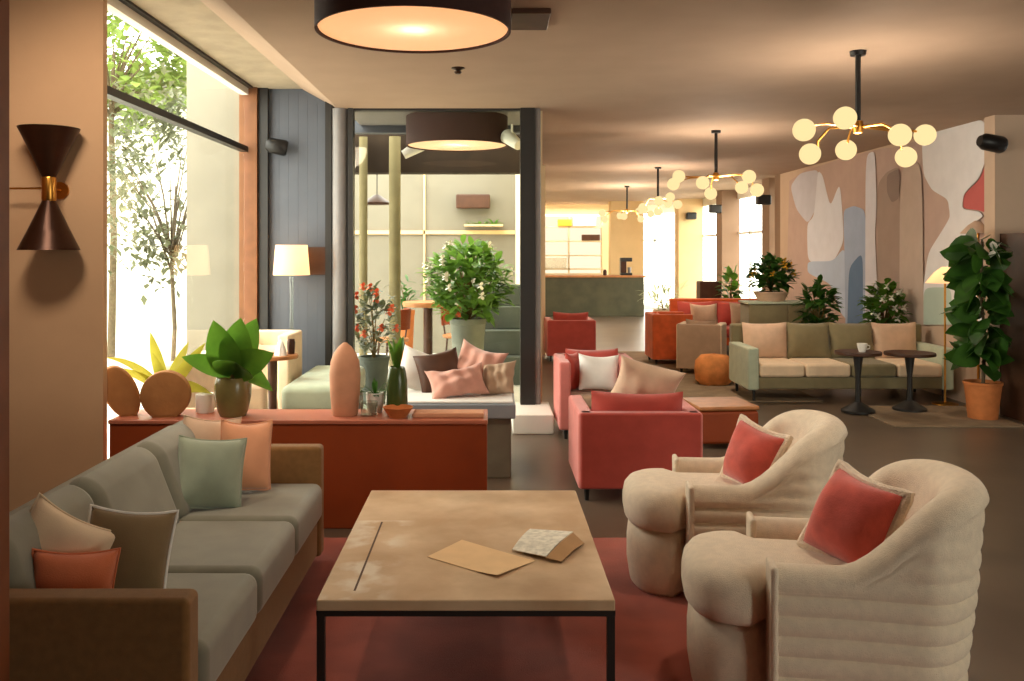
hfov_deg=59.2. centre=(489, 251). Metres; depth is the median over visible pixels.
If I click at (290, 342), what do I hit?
glass
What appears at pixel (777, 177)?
wall
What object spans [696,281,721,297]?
planter
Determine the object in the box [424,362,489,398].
cushion
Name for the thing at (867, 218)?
mural
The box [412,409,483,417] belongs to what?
tray
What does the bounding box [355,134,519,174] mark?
beam timber
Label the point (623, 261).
coffee machine
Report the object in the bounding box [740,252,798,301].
plant
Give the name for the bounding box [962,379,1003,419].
pot
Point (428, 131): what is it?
lamp
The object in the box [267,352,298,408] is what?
table
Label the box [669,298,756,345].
sofa
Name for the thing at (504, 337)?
stone steps
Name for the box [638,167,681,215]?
chandelier
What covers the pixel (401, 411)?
bowl
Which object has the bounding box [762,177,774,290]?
facade
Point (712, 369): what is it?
pouf
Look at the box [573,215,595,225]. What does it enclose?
menu board
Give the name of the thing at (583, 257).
shelving
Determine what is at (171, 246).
street tree
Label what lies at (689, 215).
speaker
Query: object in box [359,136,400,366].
columns
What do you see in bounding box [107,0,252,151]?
window
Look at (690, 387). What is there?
rug
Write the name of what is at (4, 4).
trim
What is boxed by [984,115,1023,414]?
wall
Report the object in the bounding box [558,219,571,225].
carton
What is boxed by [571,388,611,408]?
seat cushion
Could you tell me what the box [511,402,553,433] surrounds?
step
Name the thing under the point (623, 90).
ceiling
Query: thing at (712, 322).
cushion
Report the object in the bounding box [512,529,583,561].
booklet
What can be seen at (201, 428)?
cushion
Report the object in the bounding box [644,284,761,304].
terrace
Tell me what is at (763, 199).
speaker
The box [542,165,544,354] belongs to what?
wall
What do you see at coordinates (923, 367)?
seat cushion
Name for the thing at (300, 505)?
seat cushion
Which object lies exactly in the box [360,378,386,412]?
potted plant
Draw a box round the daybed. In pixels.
[282,365,364,408]
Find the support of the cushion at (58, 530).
on the sofa at (233, 573)
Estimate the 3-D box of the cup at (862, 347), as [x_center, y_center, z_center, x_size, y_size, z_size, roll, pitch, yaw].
[3.686,0.946,8.896,0.115,0.085,0.100,0,0,37]
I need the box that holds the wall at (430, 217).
[355,175,514,352]
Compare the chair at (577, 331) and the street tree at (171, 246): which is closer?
the street tree at (171, 246)
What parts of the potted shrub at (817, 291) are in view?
stem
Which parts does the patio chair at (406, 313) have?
seat, backrest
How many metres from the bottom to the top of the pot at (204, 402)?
0.115 m
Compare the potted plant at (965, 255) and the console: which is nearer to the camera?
the console
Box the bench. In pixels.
[407,388,515,477]
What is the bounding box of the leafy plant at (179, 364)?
[107,332,211,393]
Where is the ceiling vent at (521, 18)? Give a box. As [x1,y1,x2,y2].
[511,8,550,29]
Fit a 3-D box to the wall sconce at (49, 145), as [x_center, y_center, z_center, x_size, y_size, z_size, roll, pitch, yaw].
[-2.489,-0.354,5.053,0.348,0.686,0.325,0,0,-36]
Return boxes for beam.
[355,120,519,133]
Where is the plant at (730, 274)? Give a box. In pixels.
[715,265,750,297]
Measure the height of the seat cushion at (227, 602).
0.188 m
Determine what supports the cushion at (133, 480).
on the sofa at (233, 573)
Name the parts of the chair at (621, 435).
arm, leg, backrest, arm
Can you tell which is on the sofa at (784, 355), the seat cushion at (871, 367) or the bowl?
the seat cushion at (871, 367)
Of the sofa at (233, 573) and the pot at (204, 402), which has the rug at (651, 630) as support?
the sofa at (233, 573)
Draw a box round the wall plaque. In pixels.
[308,247,324,274]
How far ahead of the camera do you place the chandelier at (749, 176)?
9.99 m
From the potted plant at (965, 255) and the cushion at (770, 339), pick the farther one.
the cushion at (770, 339)
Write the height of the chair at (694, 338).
0.720 m
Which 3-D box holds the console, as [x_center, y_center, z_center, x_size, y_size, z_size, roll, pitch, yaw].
[-1.109,1.285,5.375,2.191,0.630,0.370,0,0,0]
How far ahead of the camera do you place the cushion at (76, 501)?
2.82 m
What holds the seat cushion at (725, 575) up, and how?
on the armchair at (763, 606)
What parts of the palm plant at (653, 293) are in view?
stem, pot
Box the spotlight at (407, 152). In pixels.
[401,147,424,158]
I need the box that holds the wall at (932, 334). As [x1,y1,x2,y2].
[780,138,981,402]
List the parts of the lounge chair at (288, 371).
backrest, arm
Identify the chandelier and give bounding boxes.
[599,186,653,222]
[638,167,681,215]
[667,130,763,199]
[792,49,936,166]
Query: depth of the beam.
9.95 m
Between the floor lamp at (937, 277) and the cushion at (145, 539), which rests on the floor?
the floor lamp at (937, 277)
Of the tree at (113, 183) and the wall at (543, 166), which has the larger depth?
the wall at (543, 166)
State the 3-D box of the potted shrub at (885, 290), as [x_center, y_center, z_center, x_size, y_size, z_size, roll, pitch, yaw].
[4.695,0.951,10.765,0.622,1.297,0.656,0,0,0]
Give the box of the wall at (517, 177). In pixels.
[515,111,541,401]
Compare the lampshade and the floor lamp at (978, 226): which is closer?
the lampshade
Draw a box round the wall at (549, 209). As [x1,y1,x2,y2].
[545,205,608,274]
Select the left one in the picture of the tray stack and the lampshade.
the lampshade
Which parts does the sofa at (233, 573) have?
frame, arm, arm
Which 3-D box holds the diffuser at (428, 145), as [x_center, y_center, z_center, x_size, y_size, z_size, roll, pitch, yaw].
[-0.342,-1.109,9.320,1.014,0.005,1.014,0,0,0]
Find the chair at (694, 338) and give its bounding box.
[676,319,726,372]
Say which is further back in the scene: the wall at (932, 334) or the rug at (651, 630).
the wall at (932, 334)
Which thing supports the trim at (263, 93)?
attached to the wall at (296, 116)
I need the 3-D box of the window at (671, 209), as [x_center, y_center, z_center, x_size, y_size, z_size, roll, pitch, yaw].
[4.685,0.125,25.630,1.470,2.950,0.060,0,0,0]
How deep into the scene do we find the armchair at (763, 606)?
2.98 m
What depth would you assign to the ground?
13.69 m
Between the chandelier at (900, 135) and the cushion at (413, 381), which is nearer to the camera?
the chandelier at (900, 135)
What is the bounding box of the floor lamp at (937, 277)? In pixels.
[925,267,958,405]
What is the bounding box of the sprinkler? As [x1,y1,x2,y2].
[451,67,464,74]
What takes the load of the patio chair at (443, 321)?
on the floor
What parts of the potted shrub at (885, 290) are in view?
stem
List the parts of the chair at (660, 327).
backrest, arm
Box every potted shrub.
[791,274,843,322]
[855,278,912,322]
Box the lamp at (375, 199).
[367,195,388,204]
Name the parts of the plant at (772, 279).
stem, pot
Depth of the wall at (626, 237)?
23.90 m
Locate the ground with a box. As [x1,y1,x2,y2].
[107,346,186,458]
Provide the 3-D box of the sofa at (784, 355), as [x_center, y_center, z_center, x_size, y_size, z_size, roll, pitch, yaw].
[3.835,1.195,9.950,2.190,0.810,0.820,0,0,0]
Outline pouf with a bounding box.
[694,353,731,385]
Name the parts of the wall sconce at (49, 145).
lamp shade, lamp shade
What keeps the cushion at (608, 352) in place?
on the chair at (562, 390)
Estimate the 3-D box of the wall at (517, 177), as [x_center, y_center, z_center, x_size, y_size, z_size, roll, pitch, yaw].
[0.450,-0.100,11.400,0.100,3.400,5.600,0,0,0]
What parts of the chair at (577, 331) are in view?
arm, backrest, arm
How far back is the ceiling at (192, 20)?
6.53 m
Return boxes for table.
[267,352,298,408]
[316,490,614,680]
[402,300,441,354]
[683,397,759,443]
[834,349,882,414]
[883,350,936,412]
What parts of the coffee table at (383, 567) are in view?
leg, frame, leg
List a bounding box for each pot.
[195,392,213,413]
[450,317,485,356]
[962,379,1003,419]
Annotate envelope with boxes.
[427,540,534,574]
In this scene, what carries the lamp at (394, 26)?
attached to the ceiling at (623, 90)
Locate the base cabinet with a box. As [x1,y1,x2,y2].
[738,300,826,322]
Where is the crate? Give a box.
[581,235,599,240]
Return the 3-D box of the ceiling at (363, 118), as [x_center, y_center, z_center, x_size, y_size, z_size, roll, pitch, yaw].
[-0.515,-1.600,9.251,1.830,0.400,1.498,0,0,0]
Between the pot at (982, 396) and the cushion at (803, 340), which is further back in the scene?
the cushion at (803, 340)
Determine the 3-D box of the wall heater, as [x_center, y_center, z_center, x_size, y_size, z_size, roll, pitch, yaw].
[-0.265,-0.790,14.080,0.530,0.220,0.160,0,0,0]
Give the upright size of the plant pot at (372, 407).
0.120 m
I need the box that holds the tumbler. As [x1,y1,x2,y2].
[360,400,377,415]
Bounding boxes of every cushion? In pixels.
[9,485,93,588]
[29,492,114,552]
[31,547,120,588]
[69,447,178,522]
[87,504,178,588]
[136,420,194,517]
[166,573,256,680]
[168,521,294,613]
[178,435,246,508]
[179,484,321,555]
[183,415,241,439]
[220,419,272,490]
[258,344,277,390]
[401,345,428,389]
[413,347,457,392]
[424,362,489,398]
[457,339,508,377]
[481,360,515,394]
[553,312,587,319]
[565,348,617,356]
[565,351,579,389]
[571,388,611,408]
[578,353,618,389]
[591,390,682,410]
[611,354,685,393]
[622,468,740,532]
[677,301,716,313]
[681,531,846,626]
[686,319,714,324]
[690,303,717,324]
[717,301,739,325]
[719,414,792,483]
[729,302,739,322]
[742,322,786,357]
[759,358,803,376]
[786,322,831,358]
[789,358,849,376]
[796,459,914,562]
[829,322,874,358]
[832,358,895,376]
[871,322,916,358]
[876,358,941,376]
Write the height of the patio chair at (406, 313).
0.861 m
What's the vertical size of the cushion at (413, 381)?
0.387 m
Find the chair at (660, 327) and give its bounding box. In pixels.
[645,312,692,363]
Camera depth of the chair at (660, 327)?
12.67 m
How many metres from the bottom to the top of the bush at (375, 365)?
1.302 m
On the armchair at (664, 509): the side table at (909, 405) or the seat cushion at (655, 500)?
the seat cushion at (655, 500)
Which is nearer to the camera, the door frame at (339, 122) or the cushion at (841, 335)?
the door frame at (339, 122)
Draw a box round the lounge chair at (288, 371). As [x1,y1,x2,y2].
[258,330,301,408]
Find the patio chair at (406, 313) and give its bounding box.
[375,308,410,354]
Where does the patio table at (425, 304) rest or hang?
on the floor
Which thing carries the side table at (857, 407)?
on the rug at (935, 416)
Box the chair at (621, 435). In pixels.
[568,390,702,499]
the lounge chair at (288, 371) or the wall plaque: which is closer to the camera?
the lounge chair at (288, 371)
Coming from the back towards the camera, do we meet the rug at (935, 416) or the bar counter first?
the bar counter
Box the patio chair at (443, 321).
[441,305,460,350]
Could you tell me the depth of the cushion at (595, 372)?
7.80 m
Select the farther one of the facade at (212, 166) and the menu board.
the menu board
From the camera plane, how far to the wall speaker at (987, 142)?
8.70 m
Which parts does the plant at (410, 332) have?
pot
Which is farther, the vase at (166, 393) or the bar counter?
the bar counter
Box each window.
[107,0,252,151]
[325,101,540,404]
[644,205,674,307]
[703,184,761,297]
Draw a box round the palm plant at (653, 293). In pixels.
[638,276,688,311]
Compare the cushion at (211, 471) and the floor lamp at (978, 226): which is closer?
the cushion at (211, 471)
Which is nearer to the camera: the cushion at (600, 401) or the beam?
the cushion at (600, 401)
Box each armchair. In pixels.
[622,409,847,596]
[681,459,989,680]
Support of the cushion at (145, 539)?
on the sofa at (233, 573)
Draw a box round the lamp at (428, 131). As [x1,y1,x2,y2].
[406,112,519,151]
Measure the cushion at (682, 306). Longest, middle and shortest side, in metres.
0.643 x 0.420 x 0.188 m
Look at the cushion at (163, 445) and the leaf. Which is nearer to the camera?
the cushion at (163, 445)
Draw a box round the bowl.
[383,404,412,418]
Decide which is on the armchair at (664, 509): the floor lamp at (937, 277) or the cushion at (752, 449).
the cushion at (752, 449)
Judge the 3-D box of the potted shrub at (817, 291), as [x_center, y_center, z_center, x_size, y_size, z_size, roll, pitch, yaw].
[3.949,0.932,10.858,0.643,1.336,0.621,0,0,0]
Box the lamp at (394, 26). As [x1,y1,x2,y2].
[314,0,510,53]
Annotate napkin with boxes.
[275,339,286,355]
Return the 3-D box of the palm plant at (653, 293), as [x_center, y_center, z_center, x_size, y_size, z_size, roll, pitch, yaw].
[3.302,1.007,17.219,1.065,1.186,1.098,0,0,0]
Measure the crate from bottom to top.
0.167 m
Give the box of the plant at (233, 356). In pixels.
[182,318,273,417]
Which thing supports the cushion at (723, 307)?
on the sofa at (675, 304)
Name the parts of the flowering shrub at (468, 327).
stem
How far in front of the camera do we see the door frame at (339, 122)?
8.44 m
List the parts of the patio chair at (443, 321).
seat, backrest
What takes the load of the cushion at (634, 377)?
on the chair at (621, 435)
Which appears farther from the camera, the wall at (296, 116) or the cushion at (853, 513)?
the wall at (296, 116)
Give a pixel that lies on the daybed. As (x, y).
(311, 390)
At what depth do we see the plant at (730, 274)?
15.58 m
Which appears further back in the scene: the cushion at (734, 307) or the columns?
the cushion at (734, 307)
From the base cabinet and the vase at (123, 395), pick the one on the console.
the vase at (123, 395)
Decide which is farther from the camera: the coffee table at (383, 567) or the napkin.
the napkin
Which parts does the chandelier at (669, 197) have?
globe, stem, globe, globe, globe, globe, globe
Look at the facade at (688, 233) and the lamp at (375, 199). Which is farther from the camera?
the facade at (688, 233)
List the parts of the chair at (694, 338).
arm, arm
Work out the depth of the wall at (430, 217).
14.20 m
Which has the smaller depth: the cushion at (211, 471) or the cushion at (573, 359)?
the cushion at (211, 471)
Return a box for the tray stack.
[545,257,566,267]
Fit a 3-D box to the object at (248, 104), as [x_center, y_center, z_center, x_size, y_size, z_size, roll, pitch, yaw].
[-2.275,0.025,8.560,0.170,3.150,0.200,0,0,0]
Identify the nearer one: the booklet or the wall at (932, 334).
the booklet
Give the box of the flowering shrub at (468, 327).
[418,234,519,356]
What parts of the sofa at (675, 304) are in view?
backrest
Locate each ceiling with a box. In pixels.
[130,0,301,88]
[200,0,1023,204]
[355,112,519,124]
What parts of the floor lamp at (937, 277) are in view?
lamp shade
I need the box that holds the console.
[108,409,487,528]
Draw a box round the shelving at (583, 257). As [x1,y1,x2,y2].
[545,215,602,274]
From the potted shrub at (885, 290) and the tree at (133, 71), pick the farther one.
the tree at (133, 71)
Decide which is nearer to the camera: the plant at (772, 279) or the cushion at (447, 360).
the cushion at (447, 360)
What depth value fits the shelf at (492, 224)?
13.96 m
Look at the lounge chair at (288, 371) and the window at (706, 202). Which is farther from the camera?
the window at (706, 202)
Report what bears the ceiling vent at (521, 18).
in the ceiling at (623, 90)
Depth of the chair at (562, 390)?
7.75 m
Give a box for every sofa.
[9,420,323,680]
[153,351,267,408]
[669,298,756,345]
[729,322,953,400]
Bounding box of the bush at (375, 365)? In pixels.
[355,281,400,404]
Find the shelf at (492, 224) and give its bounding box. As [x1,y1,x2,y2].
[463,218,503,226]
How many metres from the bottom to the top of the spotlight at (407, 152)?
0.268 m
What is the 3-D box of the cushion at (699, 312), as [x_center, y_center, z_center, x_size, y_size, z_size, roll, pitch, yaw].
[3.352,1.000,14.072,0.446,0.393,0.204,0,0,-8]
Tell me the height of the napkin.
0.135 m
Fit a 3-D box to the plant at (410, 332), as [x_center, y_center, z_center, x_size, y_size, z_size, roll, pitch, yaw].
[-1.169,0.955,12.399,0.468,1.289,0.529,0,0,0]
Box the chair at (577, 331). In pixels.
[544,312,595,360]
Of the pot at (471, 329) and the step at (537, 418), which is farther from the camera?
the pot at (471, 329)
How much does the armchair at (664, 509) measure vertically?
0.808 m
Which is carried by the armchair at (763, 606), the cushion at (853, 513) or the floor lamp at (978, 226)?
the cushion at (853, 513)
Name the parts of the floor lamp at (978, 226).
lamp shade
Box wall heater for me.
[456,194,489,208]
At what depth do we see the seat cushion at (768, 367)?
9.55 m
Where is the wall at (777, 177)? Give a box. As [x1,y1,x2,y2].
[775,174,779,290]
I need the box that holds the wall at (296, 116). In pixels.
[269,89,324,374]
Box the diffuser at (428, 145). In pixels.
[408,140,505,150]
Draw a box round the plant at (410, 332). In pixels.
[401,275,418,361]
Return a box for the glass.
[287,339,294,353]
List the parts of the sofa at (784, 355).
arm, leg, backrest, arm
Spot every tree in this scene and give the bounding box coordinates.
[107,11,186,356]
[107,62,186,361]
[107,81,156,275]
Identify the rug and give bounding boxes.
[245,538,692,680]
[618,351,822,401]
[868,406,1023,427]
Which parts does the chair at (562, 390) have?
arm, leg, arm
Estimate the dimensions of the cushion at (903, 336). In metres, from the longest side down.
0.497 x 0.420 x 0.175 m
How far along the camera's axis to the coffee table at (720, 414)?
7.30 m
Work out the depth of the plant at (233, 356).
5.29 m
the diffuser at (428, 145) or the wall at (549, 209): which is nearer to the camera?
the diffuser at (428, 145)
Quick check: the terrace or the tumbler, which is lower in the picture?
the tumbler
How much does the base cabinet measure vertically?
0.970 m
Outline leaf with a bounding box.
[988,241,1002,257]
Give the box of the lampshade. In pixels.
[273,245,309,274]
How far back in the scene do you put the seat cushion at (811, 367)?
9.55 m
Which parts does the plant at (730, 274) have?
stem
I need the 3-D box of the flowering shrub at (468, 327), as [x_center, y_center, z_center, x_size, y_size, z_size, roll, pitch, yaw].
[-0.226,0.699,10.289,1.169,1.802,1.160,0,0,-23]
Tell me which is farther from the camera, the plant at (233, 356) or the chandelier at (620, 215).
the chandelier at (620, 215)
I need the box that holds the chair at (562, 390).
[553,348,633,438]
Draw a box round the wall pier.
[9,0,106,511]
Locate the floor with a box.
[324,308,1023,680]
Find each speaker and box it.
[265,138,288,155]
[686,212,696,219]
[709,205,721,212]
[755,195,770,204]
[976,133,1007,152]
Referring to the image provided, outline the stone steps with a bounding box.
[461,284,519,384]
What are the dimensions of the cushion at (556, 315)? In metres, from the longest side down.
0.520 x 0.360 x 0.175 m
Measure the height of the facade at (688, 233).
2.950 m
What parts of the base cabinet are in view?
door, door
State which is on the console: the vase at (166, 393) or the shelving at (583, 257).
the vase at (166, 393)
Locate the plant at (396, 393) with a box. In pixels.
[386,336,407,405]
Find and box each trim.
[0,0,8,680]
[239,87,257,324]
[258,88,268,329]
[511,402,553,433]
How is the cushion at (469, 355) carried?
on the bench
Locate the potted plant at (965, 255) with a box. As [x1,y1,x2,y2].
[940,228,1014,419]
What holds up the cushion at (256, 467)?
on the sofa at (233, 573)
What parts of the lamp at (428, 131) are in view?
spotlight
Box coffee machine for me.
[620,258,631,274]
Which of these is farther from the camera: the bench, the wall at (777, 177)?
the wall at (777, 177)
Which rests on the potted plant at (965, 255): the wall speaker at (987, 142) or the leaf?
the leaf
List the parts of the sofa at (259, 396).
backrest, arm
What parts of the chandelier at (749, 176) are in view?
globe, globe, globe, globe, stem, globe, globe, globe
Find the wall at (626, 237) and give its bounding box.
[609,201,643,274]
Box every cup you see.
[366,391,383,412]
[857,343,869,351]
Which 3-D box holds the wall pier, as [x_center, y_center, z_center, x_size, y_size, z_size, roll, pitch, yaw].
[-2.667,0.025,5.228,0.865,3.150,0.055,0,0,0]
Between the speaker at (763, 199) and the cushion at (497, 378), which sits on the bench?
the cushion at (497, 378)
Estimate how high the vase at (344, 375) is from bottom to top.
0.432 m
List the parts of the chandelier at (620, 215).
globe, globe, globe, stem, globe, globe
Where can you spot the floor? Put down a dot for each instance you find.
(995, 456)
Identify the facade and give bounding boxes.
[187,61,238,354]
[675,199,702,297]
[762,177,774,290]
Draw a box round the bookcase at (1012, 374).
[1000,233,1023,421]
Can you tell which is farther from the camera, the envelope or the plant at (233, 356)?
the plant at (233, 356)
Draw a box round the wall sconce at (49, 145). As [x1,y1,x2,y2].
[9,124,80,249]
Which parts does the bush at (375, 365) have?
stem, pot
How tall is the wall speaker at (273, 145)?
0.168 m
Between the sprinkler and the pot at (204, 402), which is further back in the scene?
the sprinkler
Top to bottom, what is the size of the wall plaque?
0.264 m
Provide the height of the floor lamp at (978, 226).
1.922 m
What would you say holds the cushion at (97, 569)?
on the sofa at (233, 573)
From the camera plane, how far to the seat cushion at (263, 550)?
3.55 m
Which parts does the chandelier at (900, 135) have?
globe, globe, globe, globe, stem, globe, globe, globe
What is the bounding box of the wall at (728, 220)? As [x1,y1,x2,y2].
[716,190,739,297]
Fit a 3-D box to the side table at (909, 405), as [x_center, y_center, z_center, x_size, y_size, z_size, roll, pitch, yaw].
[4.220,1.298,9.050,0.488,0.580,0.488,0,0,0]
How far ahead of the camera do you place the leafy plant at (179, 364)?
5.47 m
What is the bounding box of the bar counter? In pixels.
[545,275,645,316]
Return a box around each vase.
[107,365,140,416]
[140,370,191,417]
[329,342,360,416]
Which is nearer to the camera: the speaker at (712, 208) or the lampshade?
the lampshade
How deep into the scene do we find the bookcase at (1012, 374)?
8.60 m
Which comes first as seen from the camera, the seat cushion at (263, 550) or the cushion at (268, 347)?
the seat cushion at (263, 550)
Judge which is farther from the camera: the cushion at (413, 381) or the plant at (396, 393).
the cushion at (413, 381)
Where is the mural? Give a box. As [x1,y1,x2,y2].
[786,119,983,324]
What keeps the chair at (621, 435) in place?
on the floor

